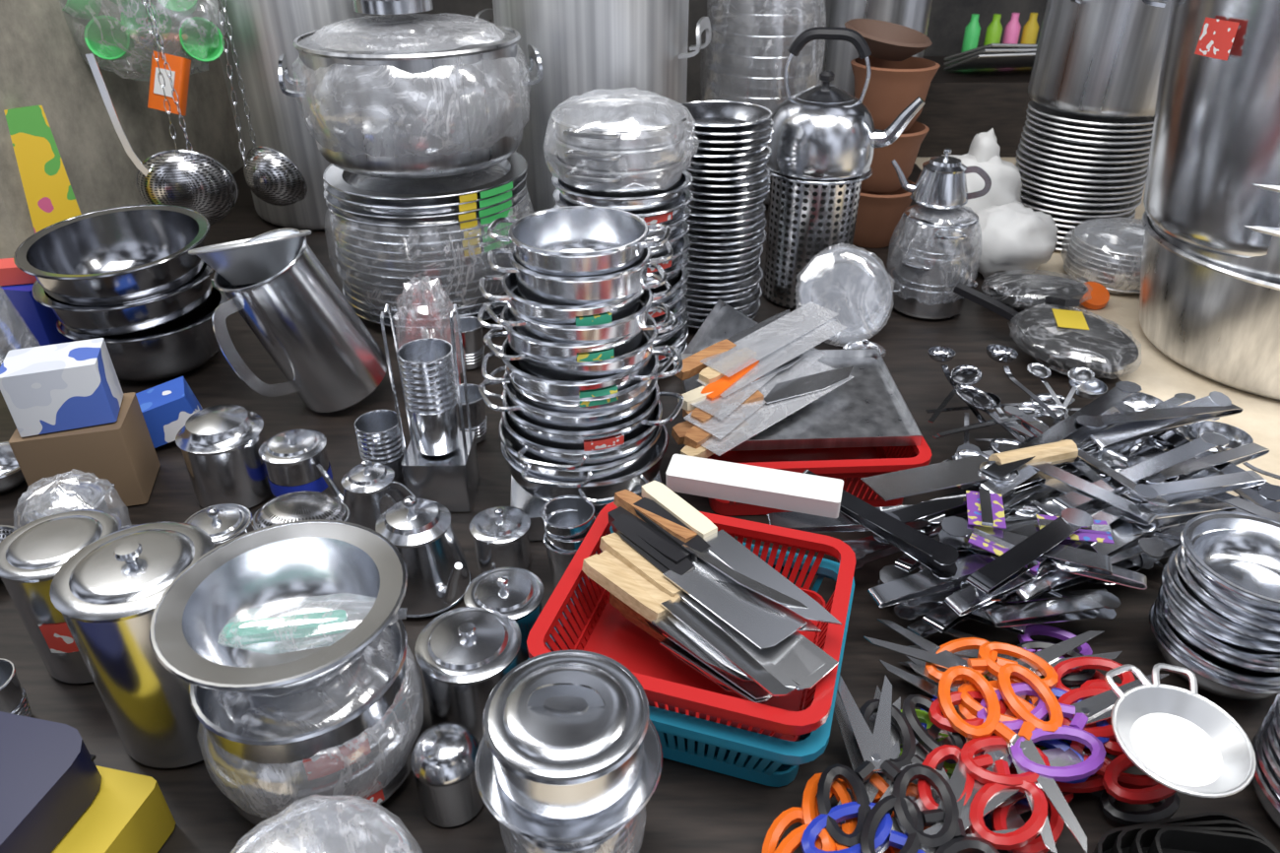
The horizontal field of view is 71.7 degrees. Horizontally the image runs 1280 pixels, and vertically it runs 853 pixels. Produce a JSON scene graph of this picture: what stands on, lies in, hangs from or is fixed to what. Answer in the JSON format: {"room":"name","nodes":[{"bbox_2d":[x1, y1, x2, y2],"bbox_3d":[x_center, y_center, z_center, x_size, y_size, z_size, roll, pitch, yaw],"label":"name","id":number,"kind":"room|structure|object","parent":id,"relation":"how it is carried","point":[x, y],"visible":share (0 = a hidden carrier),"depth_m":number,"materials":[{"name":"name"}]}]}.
{"room":"kitchenware shop","nodes":[
{"label":"kitchenware shop","id":0,"kind":"room"},
{"bbox_2d":[0,0,244,258],"bbox_3d":[-1.620,-1.547,1.627,0.900,2.400,1.200,0,32,0],"label":"wall","id":1,"kind":"structure","parent":0,"point":[41,63],"depth_m":1.87,"materials":[{"name":"concrete"}]},
{"bbox_2d":[60,0,226,80],"bbox_3d":[-1.041,-1.034,1.738,0.353,0.681,0.166,0,32,0],"label":"plastic cups","id":2,"kind":"object","parent":1,"relation":"attached to","point":[109,38],"visible":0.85,"depth_m":1.84,"materials":[{"name":"green plastic"}]},
{"bbox_2d":[145,1,191,116],"bbox_3d":[-0.953,-0.882,1.677,0.088,0.566,0.066,5,32,8],"label":"tag","id":3,"kind":"object","parent":2,"relation":"hanging from","point":[179,66],"visible":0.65,"depth_m":1.78,"materials":[{"name":"orange paper"}]},
{"bbox_2d":[85,0,238,225],"bbox_3d":[-0.939,-0.652,1.726,0.184,0.562,0.126,0,32,0],"label":"skimmer","id":4,"kind":"object","parent":1,"relation":"hanging from","point":[190,179],"visible":0.88,"depth_m":1.77,"materials":[{"name":"metal"}]},
{"bbox_2d":[217,0,307,205],"bbox_3d":[-0.785,-0.713,1.795,0.134,0.550,0.098,0,32,0],"label":"mesh strainer","id":5,"kind":"object","parent":1,"relation":"hanging from","point":[271,175],"visible":1,"depth_m":1.86,"materials":[{"name":"metal"}]},
{"bbox_2d":[395,0,1047,102],"bbox_3d":[0.000,-2.157,2.603,6.000,2.400,0.100,0,32,0],"label":"wall","id":6,"kind":"structure","parent":0,"point":[948,21],"depth_m":3.02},
{"bbox_2d":[914,157,1279,496],"bbox_3d":[0.200,-0.275,1.950,4.400,0.100,3.300,0,32,0],"label":"floor","id":7,"kind":"structure","parent":0,"point":[1158,375],"depth_m":1.54,"materials":[{"name":"concrete"}]},
{"bbox_2d":[0,163,1279,852],"bbox_3d":[-0.215,-0.166,1.665,2.070,0.016,2.300,0,32,0],"label":"table","id":8,"kind":"object","parent":7,"relation":"on","point":[691,808],"visible":0.25,"depth_m":1.05,"materials":[{"name":"brown wood"}]},
{"bbox_2d":[0,524,18,542],"bbox_3d":[-0.810,0.167,1.083,0.116,0.030,0.116,0,32,0],"label":"wire mesh basket","id":9,"kind":"object","parent":8,"relation":"on","point":[5,530],"visible":0.12,"depth_m":1.12,"materials":[{"name":"metal"}]},
{"bbox_2d":[0,441,25,493],"bbox_3d":[-0.900,0.063,1.242,0.105,0.038,0.105,14,35,22],"label":"sauce bowl","id":10,"kind":"object","parent":8,"relation":"on","point":[12,477],"visible":0.48,"depth_m":1.27,"materials":[{"name":"silver metal"}]},
{"bbox_2d":[0,657,31,716],"bbox_3d":[-0.640,0.274,0.879,0.057,0.066,0.057,27,41,36],"label":"steel tumbler","id":11,"kind":"object","parent":8,"relation":"on","point":[14,699],"visible":0.73,"depth_m":0.88,"materials":[{"name":"silver metal"}]},
{"bbox_2d":[0,288,40,366],"bbox_3d":[-0.921,-0.098,1.295,0.079,0.255,0.116,15,35,22],"label":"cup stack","id":12,"kind":"object","parent":8,"relation":"on","point":[5,323],"visible":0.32,"depth_m":1.27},
{"bbox_2d":[0,282,74,354],"bbox_3d":[-1.060,-0.191,1.555,0.100,0.140,0.080,5,32,8],"label":"carton","id":13,"kind":"object","parent":8,"relation":"on","point":[40,319],"visible":0.36,"depth_m":1.51,"materials":[{"name":"blue cardboard"}]},
{"bbox_2d":[0,257,36,285],"bbox_3d":[-1.060,-0.265,1.509,0.090,0.030,0.050,-8,33,-13],"label":"box","id":14,"kind":"object","parent":13,"relation":"on","point":[10,274],"visible":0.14,"depth_m":1.49,"materials":[{"name":"red"}]},
{"bbox_2d":[3,105,81,233],"bbox_3d":[-1.216,-0.402,1.682,0.260,0.361,0.080,-24,39,-33],"label":"carton","id":15,"kind":"object","parent":8,"relation":"on","point":[50,197],"visible":0.43,"depth_m":1.69,"materials":[{"name":"yellow cardboard"}]},
{"bbox_2d":[0,509,118,683],"bbox_3d":[-0.598,0.180,0.946,0.114,0.156,0.114,0,32,0],"label":"steel canister","id":16,"kind":"object","parent":8,"relation":"on","point":[31,556],"visible":0.56,"depth_m":0.90,"materials":[{"name":"silver metal"}]},
{"bbox_2d":[13,468,137,530],"bbox_3d":[-0.680,0.119,1.065,0.119,0.131,0.119,20,37,29],"label":"wrapped bundle","id":17,"kind":"object","parent":8,"relation":"on","point":[77,494],"visible":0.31,"depth_m":1.04,"materials":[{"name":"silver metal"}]},
{"bbox_2d":[8,391,160,508],"bbox_3d":[-0.749,0.037,1.206,0.130,0.120,0.100,-8,33,-13],"label":"cardboard box","id":18,"kind":"object","parent":8,"relation":"on","point":[121,452],"visible":0.74,"depth_m":1.16,"materials":[{"name":"brown cardboard"}]},
{"bbox_2d":[0,337,123,437],"bbox_3d":[-0.749,-0.052,1.150,0.110,0.085,0.080,-11,34,-17],"label":"carton","id":19,"kind":"object","parent":18,"relation":"on","point":[57,387],"visible":1,"depth_m":1.12,"materials":[{"name":"white cardboard"}]},
{"bbox_2d":[50,765,175,852],"bbox_3d":[-0.600,0.378,0.720,0.320,0.060,0.240,6,33,10],"label":"carton","id":20,"kind":"object","parent":8,"relation":"on","point":[129,812],"visible":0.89,"depth_m":0.76,"materials":[{"name":"yellow"}]},
{"bbox_2d":[0,710,101,852],"bbox_3d":[-0.600,0.316,0.710,0.250,0.050,0.190,6,33,10],"label":"case","id":21,"kind":"object","parent":20,"relation":"on","point":[49,777],"visible":1,"depth_m":0.72,"materials":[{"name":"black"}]},
{"bbox_2d":[13,204,228,382],"bbox_3d":[-0.852,-0.214,1.499,0.290,0.237,0.289,0,32,0],"label":"basins","id":22,"kind":"object","parent":8,"relation":"on","point":[127,277],"visible":0.94,"depth_m":1.45,"materials":[{"name":"grey metal"}]},
{"bbox_2d":[49,520,214,767],"bbox_3d":[-0.456,0.202,0.847,0.134,0.223,0.134,0,32,0],"label":"steel canister","id":23,"kind":"object","parent":8,"relation":"on","point":[107,594],"visible":0.74,"depth_m":0.79,"materials":[{"name":"silver metal"}]},
{"bbox_2d":[135,376,202,447],"bbox_3d":[-0.724,-0.015,1.327,0.120,0.082,0.070,-14,35,-21],"label":"carton","id":24,"kind":"object","parent":8,"relation":"on","point":[166,407],"visible":0.47,"depth_m":1.31,"materials":[{"name":"blue cardboard"}]},
{"bbox_2d":[184,503,254,547],"bbox_3d":[-0.520,0.132,1.097,0.097,0.076,0.082,11,34,17],"label":"lidded pot","id":25,"kind":"object","parent":8,"relation":"on","point":[224,522],"visible":0.38,"depth_m":1.08,"materials":[{"name":"silver metal"}]},
{"bbox_2d":[175,404,271,508],"bbox_3d":[-0.561,0.037,1.203,0.110,0.126,0.110,0,32,0],"label":"sugar canister","id":26,"kind":"object","parent":8,"relation":"on","point":[220,445],"visible":0.84,"depth_m":1.17,"materials":[{"name":"silver metal"}]},
{"bbox_2d":[188,227,387,412],"bbox_3d":[-0.526,-0.166,1.360,0.246,0.302,0.183,-14,35,-21],"label":"water jug","id":27,"kind":"object","parent":8,"relation":"on","point":[327,355],"visible":0.99,"depth_m":1.30,"materials":[{"name":"silver metal"}]},
{"bbox_2d":[258,428,333,498],"bbox_3d":[-0.462,0.054,1.197,0.086,0.104,0.086,0,32,0],"label":"sugar canister","id":28,"kind":"object","parent":8,"relation":"on","point":[290,458],"visible":0.73,"depth_m":1.17,"materials":[{"name":"silver metal"}]},
{"bbox_2d":[205,0,390,230],"bbox_3d":[-0.760,-0.870,2.109,0.454,0.704,0.414,0,32,0],"label":"stockpot","id":29,"kind":"object","parent":8,"relation":"on","point":[263,31],"visible":0.3,"depth_m":1.97,"materials":[{"name":"white"}]},
{"bbox_2d":[251,490,351,529],"bbox_3d":[-0.383,0.098,1.003,0.106,0.037,0.104,14,34,21],"label":"mesh strainer","id":30,"kind":"object","parent":8,"relation":"on","point":[306,504],"visible":0.77,"depth_m":0.99,"materials":[{"name":"metal"}]},
{"bbox_2d":[189,619,423,827],"bbox_3d":[-0.300,0.264,0.824,0.196,0.140,0.197,0,32,0],"label":"stack","id":31,"kind":"object","parent":8,"relation":"on","point":[355,733],"visible":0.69,"depth_m":0.76,"materials":[{"name":"silver metal"}]},
{"bbox_2d":[149,518,407,697],"bbox_3d":[-0.301,0.168,0.764,0.205,0.064,0.205,0,32,0],"label":"mixing bowl","id":32,"kind":"object","parent":31,"relation":"on","point":[283,608],"visible":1,"depth_m":0.77,"materials":[{"name":"silver metal"}]},
{"bbox_2d":[231,794,422,852],"bbox_3d":[-0.235,0.363,0.657,0.161,0.148,0.162,0,32,0],"label":"stack","id":33,"kind":"object","parent":8,"relation":"on","point":[352,824],"visible":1,"depth_m":0.66,"materials":[{"name":"silver metal"}]},
{"bbox_2d":[316,459,416,531],"bbox_3d":[-0.353,0.083,1.157,0.087,0.097,0.131,-23,39,-32],"label":"teapot","id":34,"kind":"object","parent":8,"relation":"on","point":[364,485],"visible":0.68,"depth_m":1.13,"materials":[{"name":"silver metal"}]},
{"bbox_2d":[353,409,406,485],"bbox_3d":[-0.354,0.037,1.222,0.062,0.104,0.062,0,32,0],"label":"tumblers","id":35,"kind":"object","parent":8,"relation":"on","point":[377,431],"visible":0.74,"depth_m":1.20,"materials":[{"name":"silver metal"}]},
{"bbox_2d":[375,494,471,617],"bbox_3d":[-0.256,0.140,1.031,0.131,0.135,0.155,0,32,0],"label":"teapot","id":36,"kind":"object","parent":8,"relation":"on","point":[421,530],"visible":0.87,"depth_m":1.00,"materials":[{"name":"silver metal"}]},
{"bbox_2d":[322,151,533,328],"bbox_3d":[-0.400,-0.372,1.725,0.404,0.264,0.399,11,34,17],"label":"tray stack","id":37,"kind":"object","parent":8,"relation":"on","point":[388,232],"visible":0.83,"depth_m":1.59,"materials":[{"name":"silver metal"}]},
{"bbox_2d":[278,13,543,179],"bbox_3d":[-0.397,-0.600,1.581,0.409,0.231,0.412,16,35,24],"label":"cooking pot","id":38,"kind":"object","parent":37,"relation":"on","point":[390,97],"visible":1,"depth_m":1.45,"materials":[{"name":"metal"}]},
{"bbox_2d":[352,0,433,14],"bbox_3d":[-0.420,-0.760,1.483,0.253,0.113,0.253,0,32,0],"label":"lid knob","id":39,"kind":"object","parent":38,"relation":"on","point":[373,7],"visible":1,"depth_m":1.46,"materials":[{"name":"silver metal"}]},
{"bbox_2d":[394,275,464,383],"bbox_3d":[-0.335,-0.141,1.412,0.099,0.204,0.099,-26,41,-36],"label":"wrapped bundle","id":40,"kind":"object","parent":8,"relation":"on","point":[428,285],"visible":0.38,"depth_m":1.37,"materials":[{"name":"red"}]},
{"bbox_2d":[380,303,480,511],"bbox_3d":[-0.271,-0.026,1.159,0.089,0.281,0.085,0,32,0],"label":"cups","id":41,"kind":"object","parent":8,"relation":"on","point":[440,462],"visible":1,"depth_m":1.15,"materials":[{"name":"silver metal"}]},
{"bbox_2d":[410,721,484,827],"bbox_3d":[-0.173,0.311,0.803,0.062,0.085,0.062,0,32,0],"label":"salt shaker","id":42,"kind":"object","parent":8,"relation":"on","point":[443,756],"visible":0.92,"depth_m":0.78,"materials":[{"name":"silver metal"}]},
{"bbox_2d":[447,316,484,369],"bbox_3d":[-0.300,-0.144,1.538,0.063,0.076,0.063,1,32,2],"label":"steel tumbler","id":43,"kind":"object","parent":8,"relation":"on","point":[472,331],"visible":0.7,"depth_m":1.52,"materials":[{"name":"silver metal"}]},
{"bbox_2d":[414,605,521,742],"bbox_3d":[-0.166,0.235,0.891,0.102,0.120,0.130,0,32,0],"label":"sugar canister","id":44,"kind":"object","parent":8,"relation":"on","point":[463,653],"visible":0.73,"depth_m":0.84,"materials":[{"name":"silver metal"}]},
{"bbox_2d":[457,383,487,443],"bbox_3d":[-0.260,-0.017,1.334,0.063,0.076,0.063,5,32,9],"label":"steel tumbler","id":45,"kind":"object","parent":8,"relation":"on","point":[479,421],"visible":0.45,"depth_m":1.32,"materials":[{"name":"silver metal"}]},
{"bbox_2d":[469,505,531,573],"bbox_3d":[-0.170,0.135,1.088,0.074,0.083,0.074,0,32,0],"label":"sugar canister","id":46,"kind":"object","parent":8,"relation":"on","point":[500,534],"visible":0.9,"depth_m":1.07,"materials":[{"name":"silver metal"}]},
{"bbox_2d":[463,562,543,662],"bbox_3d":[-0.141,0.199,0.949,0.082,0.122,0.108,0,32,0],"label":"sugar canister","id":47,"kind":"object","parent":8,"relation":"on","point":[516,593],"visible":0.59,"depth_m":0.91,"materials":[{"name":"silver metal"}]},
{"bbox_2d":[540,494,596,588],"bbox_3d":[-0.082,0.143,1.049,0.066,0.107,0.065,0,32,0],"label":"beaker","id":48,"kind":"object","parent":8,"relation":"on","point":[567,519],"visible":0.73,"depth_m":1.03,"materials":[{"name":"silver metal"}]},
{"bbox_2d":[500,805,645,852],"bbox_3d":[-0.056,0.326,0.750,0.128,0.113,0.128,0,32,0],"label":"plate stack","id":49,"kind":"object","parent":8,"relation":"on","point":[626,838],"visible":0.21,"depth_m":0.70,"materials":[{"name":"silver metal"}]},
{"bbox_2d":[474,649,662,842],"bbox_3d":[-0.057,0.234,0.692,0.150,0.096,0.150,0,32,0],"label":"pot","id":50,"kind":"object","parent":49,"relation":"on","point":[569,750],"visible":1,"depth_m":0.67,"materials":[{"name":"silver metal"}]},
{"bbox_2d":[510,470,661,540],"bbox_3d":[-0.075,0.075,1.226,0.202,0.038,0.202,-3,32,-5],"label":"baking tray","id":51,"kind":"object","parent":8,"relation":"on","point":[532,505],"visible":0.07,"depth_m":1.20,"materials":[{"name":"silver metal"}]},
{"bbox_2d":[477,205,684,507],"bbox_3d":[-0.077,-0.086,1.123,0.265,0.338,0.289,0,32,0],"label":"stack","id":52,"kind":"object","parent":51,"relation":"on","point":[581,411],"visible":0.98,"depth_m":1.07,"materials":[{"name":"silver metal"}]},
{"bbox_2d":[475,0,711,213],"bbox_3d":[-0.100,-0.808,1.854,0.431,0.869,0.437,-18,36,-27],"label":"stockpot","id":53,"kind":"object","parent":8,"relation":"on","point":[585,47],"visible":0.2,"depth_m":1.71,"materials":[{"name":"white metal"}]},
{"bbox_2d":[543,87,699,372],"bbox_3d":[-0.032,-0.297,1.426,0.238,0.456,0.234,-15,35,-23],"label":"bowl stack","id":54,"kind":"object","parent":8,"relation":"on","point":[628,154],"visible":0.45,"depth_m":1.31,"materials":[{"name":"silver metal"}]},
{"bbox_2d":[528,524,854,786],"bbox_3d":[0.061,0.233,0.934,0.293,0.079,0.273,10,33,15],"label":"plastic basket","id":55,"kind":"object","parent":8,"relation":"on","point":[745,754],"visible":0.3,"depth_m":0.81,"materials":[{"name":"teal"}]},
{"bbox_2d":[526,501,855,741],"bbox_3d":[0.061,0.203,0.915,0.287,0.079,0.267,10,33,15],"label":"plastic basket","id":56,"kind":"object","parent":55,"relation":"in","point":[669,682],"visible":0.49,"depth_m":0.91,"materials":[{"name":"red plastic"}]},
{"bbox_2d":[676,299,758,362],"bbox_3d":[0.155,-0.115,1.457,0.097,0.111,0.201,-17,36,-25],"label":"steel tray","id":57,"kind":"object","parent":8,"relation":"on","point":[723,322],"visible":0.29,"depth_m":1.51,"materials":[{"name":"silver metal"}]},
{"bbox_2d":[675,100,773,328],"bbox_3d":[0.135,-0.374,1.617,0.195,0.385,0.194,7,33,11],"label":"stacked bowls","id":58,"kind":"object","parent":8,"relation":"on","point":[730,185],"visible":0.73,"depth_m":1.56,"materials":[{"name":"silver metal"}]},
{"bbox_2d":[700,0,826,205],"bbox_3d":[0.301,-0.873,2.191,0.306,0.616,0.308,0,32,0],"label":"pots","id":59,"kind":"object","parent":8,"relation":"on","point":[750,42],"visible":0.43,"depth_m":2.08,"materials":[{"name":"silver metal"}]},
{"bbox_2d":[763,166,872,310],"bbox_3d":[0.335,-0.380,1.744,0.206,0.262,0.206,0,32,0],"label":"utensil holder","id":60,"kind":"object","parent":8,"relation":"on","point":[807,219],"visible":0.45,"depth_m":1.67,"materials":[{"name":"metal"}]},
{"bbox_2d":[766,26,925,180],"bbox_3d":[0.359,-0.598,1.617,0.251,0.241,0.200,-10,33,-15],"label":"kettle","id":61,"kind":"object","parent":60,"relation":"on","point":[823,131],"visible":0.98,"depth_m":1.57,"materials":[{"name":"silver metal"}]},
{"bbox_2d":[706,437,931,515],"bbox_3d":[0.225,0.035,1.241,0.307,0.089,0.207,-2,32,-3],"label":"plastic basket","id":62,"kind":"object","parent":8,"relation":"on","point":[850,465],"visible":0.29,"depth_m":1.19,"materials":[{"name":"red plastic"}]},
{"bbox_2d":[671,301,922,457],"bbox_3d":[0.199,-0.072,1.256,0.355,0.076,0.310,-6,33,-10],"label":"tray","id":63,"kind":"object","parent":62,"relation":"on","point":[771,392],"visible":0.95,"depth_m":1.23,"materials":[{"name":"metal"}]},
{"bbox_2d":[795,242,894,346],"bbox_3d":[0.371,-0.237,1.603,0.185,0.164,0.101,-5,32,-9],"label":"serving tray","id":64,"kind":"object","parent":8,"relation":"on","point":[850,282],"visible":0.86,"depth_m":1.60,"materials":[{"name":"silver metal"}]},
{"bbox_2d":[843,339,886,358],"bbox_3d":[0.380,-0.118,1.507,0.070,0.065,0.078,24,39,33],"label":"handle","id":65,"kind":"object","parent":8,"relation":"on","point":[864,344],"visible":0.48,"depth_m":1.50,"materials":[{"name":"silver metal"}]},
{"bbox_2d":[812,0,932,96],"bbox_3d":[0.600,-1.021,2.428,0.351,0.624,0.351,0,32,0],"label":"stockpot","id":66,"kind":"object","parent":8,"relation":"on","point":[912,14],"visible":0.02,"depth_m":2.26,"materials":[{"name":"metal"}]},
{"bbox_2d":[844,18,939,248],"bbox_3d":[0.528,-0.636,1.959,0.207,0.470,0.188,0,32,0],"label":"pots","id":67,"kind":"object","parent":8,"relation":"on","point":[898,78],"visible":0.7,"depth_m":1.90,"materials":[{"name":"brown ceramic"}]},
{"bbox_2d":[888,203,981,319],"bbox_3d":[0.565,-0.326,1.707,0.171,0.205,0.184,18,36,26],"label":"stack","id":68,"kind":"object","parent":8,"relation":"on","point":[935,250],"visible":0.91,"depth_m":1.66,"materials":[{"name":"silver metal"}]},
{"bbox_2d":[891,147,991,208],"bbox_3d":[0.552,-0.462,1.625,0.103,0.097,0.156,-23,39,-32],"label":"teapot","id":69,"kind":"object","parent":68,"relation":"on","point":[941,183],"visible":1,"depth_m":1.60,"materials":[{"name":"silver metal"}]},
{"bbox_2d":[762,618,1180,852],"bbox_3d":[0.313,0.306,0.823,0.424,0.070,0.371,0,32,0],"label":"scissors","id":70,"kind":"object","parent":8,"relation":"on","point":[970,752],"visible":0.94,"depth_m":0.81,"materials":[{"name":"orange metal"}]},
{"bbox_2d":[1104,662,1256,797],"bbox_3d":[0.465,0.265,0.770,0.110,0.034,0.129,0,32,0],"label":"pan","id":71,"kind":"object","parent":70,"relation":"on","point":[1181,738],"visible":1,"depth_m":0.77,"materials":[{"name":"white metal"}]},
{"bbox_2d":[941,128,1023,211],"bbox_3d":[0.761,-0.548,2.017,0.238,0.252,0.188,0,32,0],"label":"plastic bag","id":72,"kind":"object","parent":8,"relation":"on","point":[984,151],"visible":0.49,"depth_m":1.95,"materials":[{"name":"white plastic"}]},
{"bbox_2d":[967,200,1058,278],"bbox_3d":[0.779,-0.396,1.875,0.213,0.144,0.150,0,32,0],"label":"plastic bag","id":73,"kind":"object","parent":8,"relation":"on","point":[1017,238],"visible":0.84,"depth_m":1.82,"materials":[{"name":"white plastic"}]},
{"bbox_2d":[767,344,1279,638],"bbox_3d":[0.525,0.082,1.128,0.716,0.128,0.640,-23,38,-32],"label":"kitchen utensils","id":74,"kind":"object","parent":8,"relation":"on","point":[1096,495],"visible":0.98,"depth_m":1.06,"materials":[{"name":"silver metal"}]},
{"bbox_2d":[665,453,843,517],"bbox_3d":[0.131,0.068,1.024,0.200,0.028,0.042,9,33,13],"label":"box","id":75,"kind":"object","parent":74,"relation":"on","point":[819,495],"visible":0.92,"depth_m":1.01,"materials":[{"name":"white cardboard"}]},
{"bbox_2d":[981,271,1088,309],"bbox_3d":[0.793,-0.263,1.712,0.200,0.094,0.270,-12,34,-19],"label":"frying pan","id":76,"kind":"object","parent":8,"relation":"on","point":[1022,290],"visible":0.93,"depth_m":1.77,"materials":[{"name":"silver"}]},
{"bbox_2d":[953,281,1138,379],"bbox_3d":[0.719,-0.163,1.549,0.311,0.096,0.221,2,32,3],"label":"frying pan","id":77,"kind":"object","parent":8,"relation":"on","point":[1064,339],"visible":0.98,"depth_m":1.58,"materials":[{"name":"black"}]},
{"bbox_2d":[1093,811,1279,852],"bbox_3d":[0.470,0.386,0.713,0.153,0.053,0.153,-5,32,-8],"label":"pans","id":78,"kind":"object","parent":8,"relation":"on","point":[1209,831],"visible":1,"depth_m":0.75,"materials":[{"name":"black metal"}]},
{"bbox_2d":[1149,511,1279,700],"bbox_3d":[0.624,0.195,0.922,0.153,0.155,0.154,-2,32,-4],"label":"bowls","id":79,"kind":"object","parent":8,"relation":"on","point":[1214,614],"visible":1,"depth_m":0.90,"materials":[{"name":"silver metal"}]},
{"bbox_2d":[1251,691,1279,828],"bbox_3d":[0.645,0.311,0.784,0.169,0.103,0.169,-11,34,-17],"label":"pans","id":80,"kind":"object","parent":8,"relation":"on","point":[1265,743],"visible":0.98,"depth_m":0.80,"materials":[{"name":"silver metal"}]},
{"bbox_2d":[915,56,1032,157],"bbox_3d":[1.200,-1.048,2.883,0.700,0.220,0.450,0,32,0],"label":"crate","id":81,"kind":"object","parent":7,"relation":"on","point":[959,105],"visible":0.21,"depth_m":2.69,"materials":[{"name":"brown wood"}]},
{"bbox_2d":[943,43,1037,69],"bbox_3d":[1.120,-1.129,2.696,0.324,0.108,0.231,-9,33,-13],"label":"food tray","id":82,"kind":"object","parent":81,"relation":"on","point":[992,55],"visible":0.76,"depth_m":2.64,"materials":[{"name":"silver metal"}]},
{"bbox_2d":[960,12,1039,52],"bbox_3d":[1.180,-1.273,2.900,0.249,0.140,0.062,-6,33,-10],"label":"plastic bottles","id":83,"kind":"object","parent":82,"relation":"on","point":[1031,28],"visible":0.64,"depth_m":2.88,"materials":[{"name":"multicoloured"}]},
{"bbox_2d":[1015,100,1153,252],"bbox_3d":[1.030,-0.593,2.082,0.293,0.297,0.292,-2,32,-4],"label":"trays","id":84,"kind":"object","parent":7,"relation":"on","point":[1074,169],"visible":0.73,"depth_m":1.99,"materials":[{"name":"silver metal"}]},
{"bbox_2d":[1027,0,1171,119],"bbox_3d":[1.021,-0.854,1.919,0.350,0.304,0.321,0,32,0],"label":"stockpot","id":85,"kind":"object","parent":84,"relation":"on","point":[1094,58],"visible":0.82,"depth_m":1.84,"materials":[{"name":"metal"}]},
{"bbox_2d":[1079,281,1109,309],"bbox_3d":[0.920,-0.267,1.800,0.064,0.040,0.060,0,32,0],"label":"dish","id":86,"kind":"object","parent":7,"relation":"on","point":[1097,296],"visible":0.77,"depth_m":1.79,"materials":[{"name":"orange plastic"}]},
{"bbox_2d":[1060,216,1145,294],"bbox_3d":[1.030,-0.372,1.892,0.242,0.119,0.245,0,32,0],"label":"plate stack","id":87,"kind":"object","parent":7,"relation":"on","point":[1108,253],"visible":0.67,"depth_m":1.85,"materials":[{"name":"silver metal"}]},
{"bbox_2d":[1138,0,1279,399],"bbox_3d":[1.120,-0.409,1.470,0.653,0.634,0.553,2,32,3],"label":"stockpot","id":88,"kind":"object","parent":7,"relation":"on","point":[1209,294],"visible":1,"depth_m":1.39,"materials":[{"name":"silver metal"}]}
]}

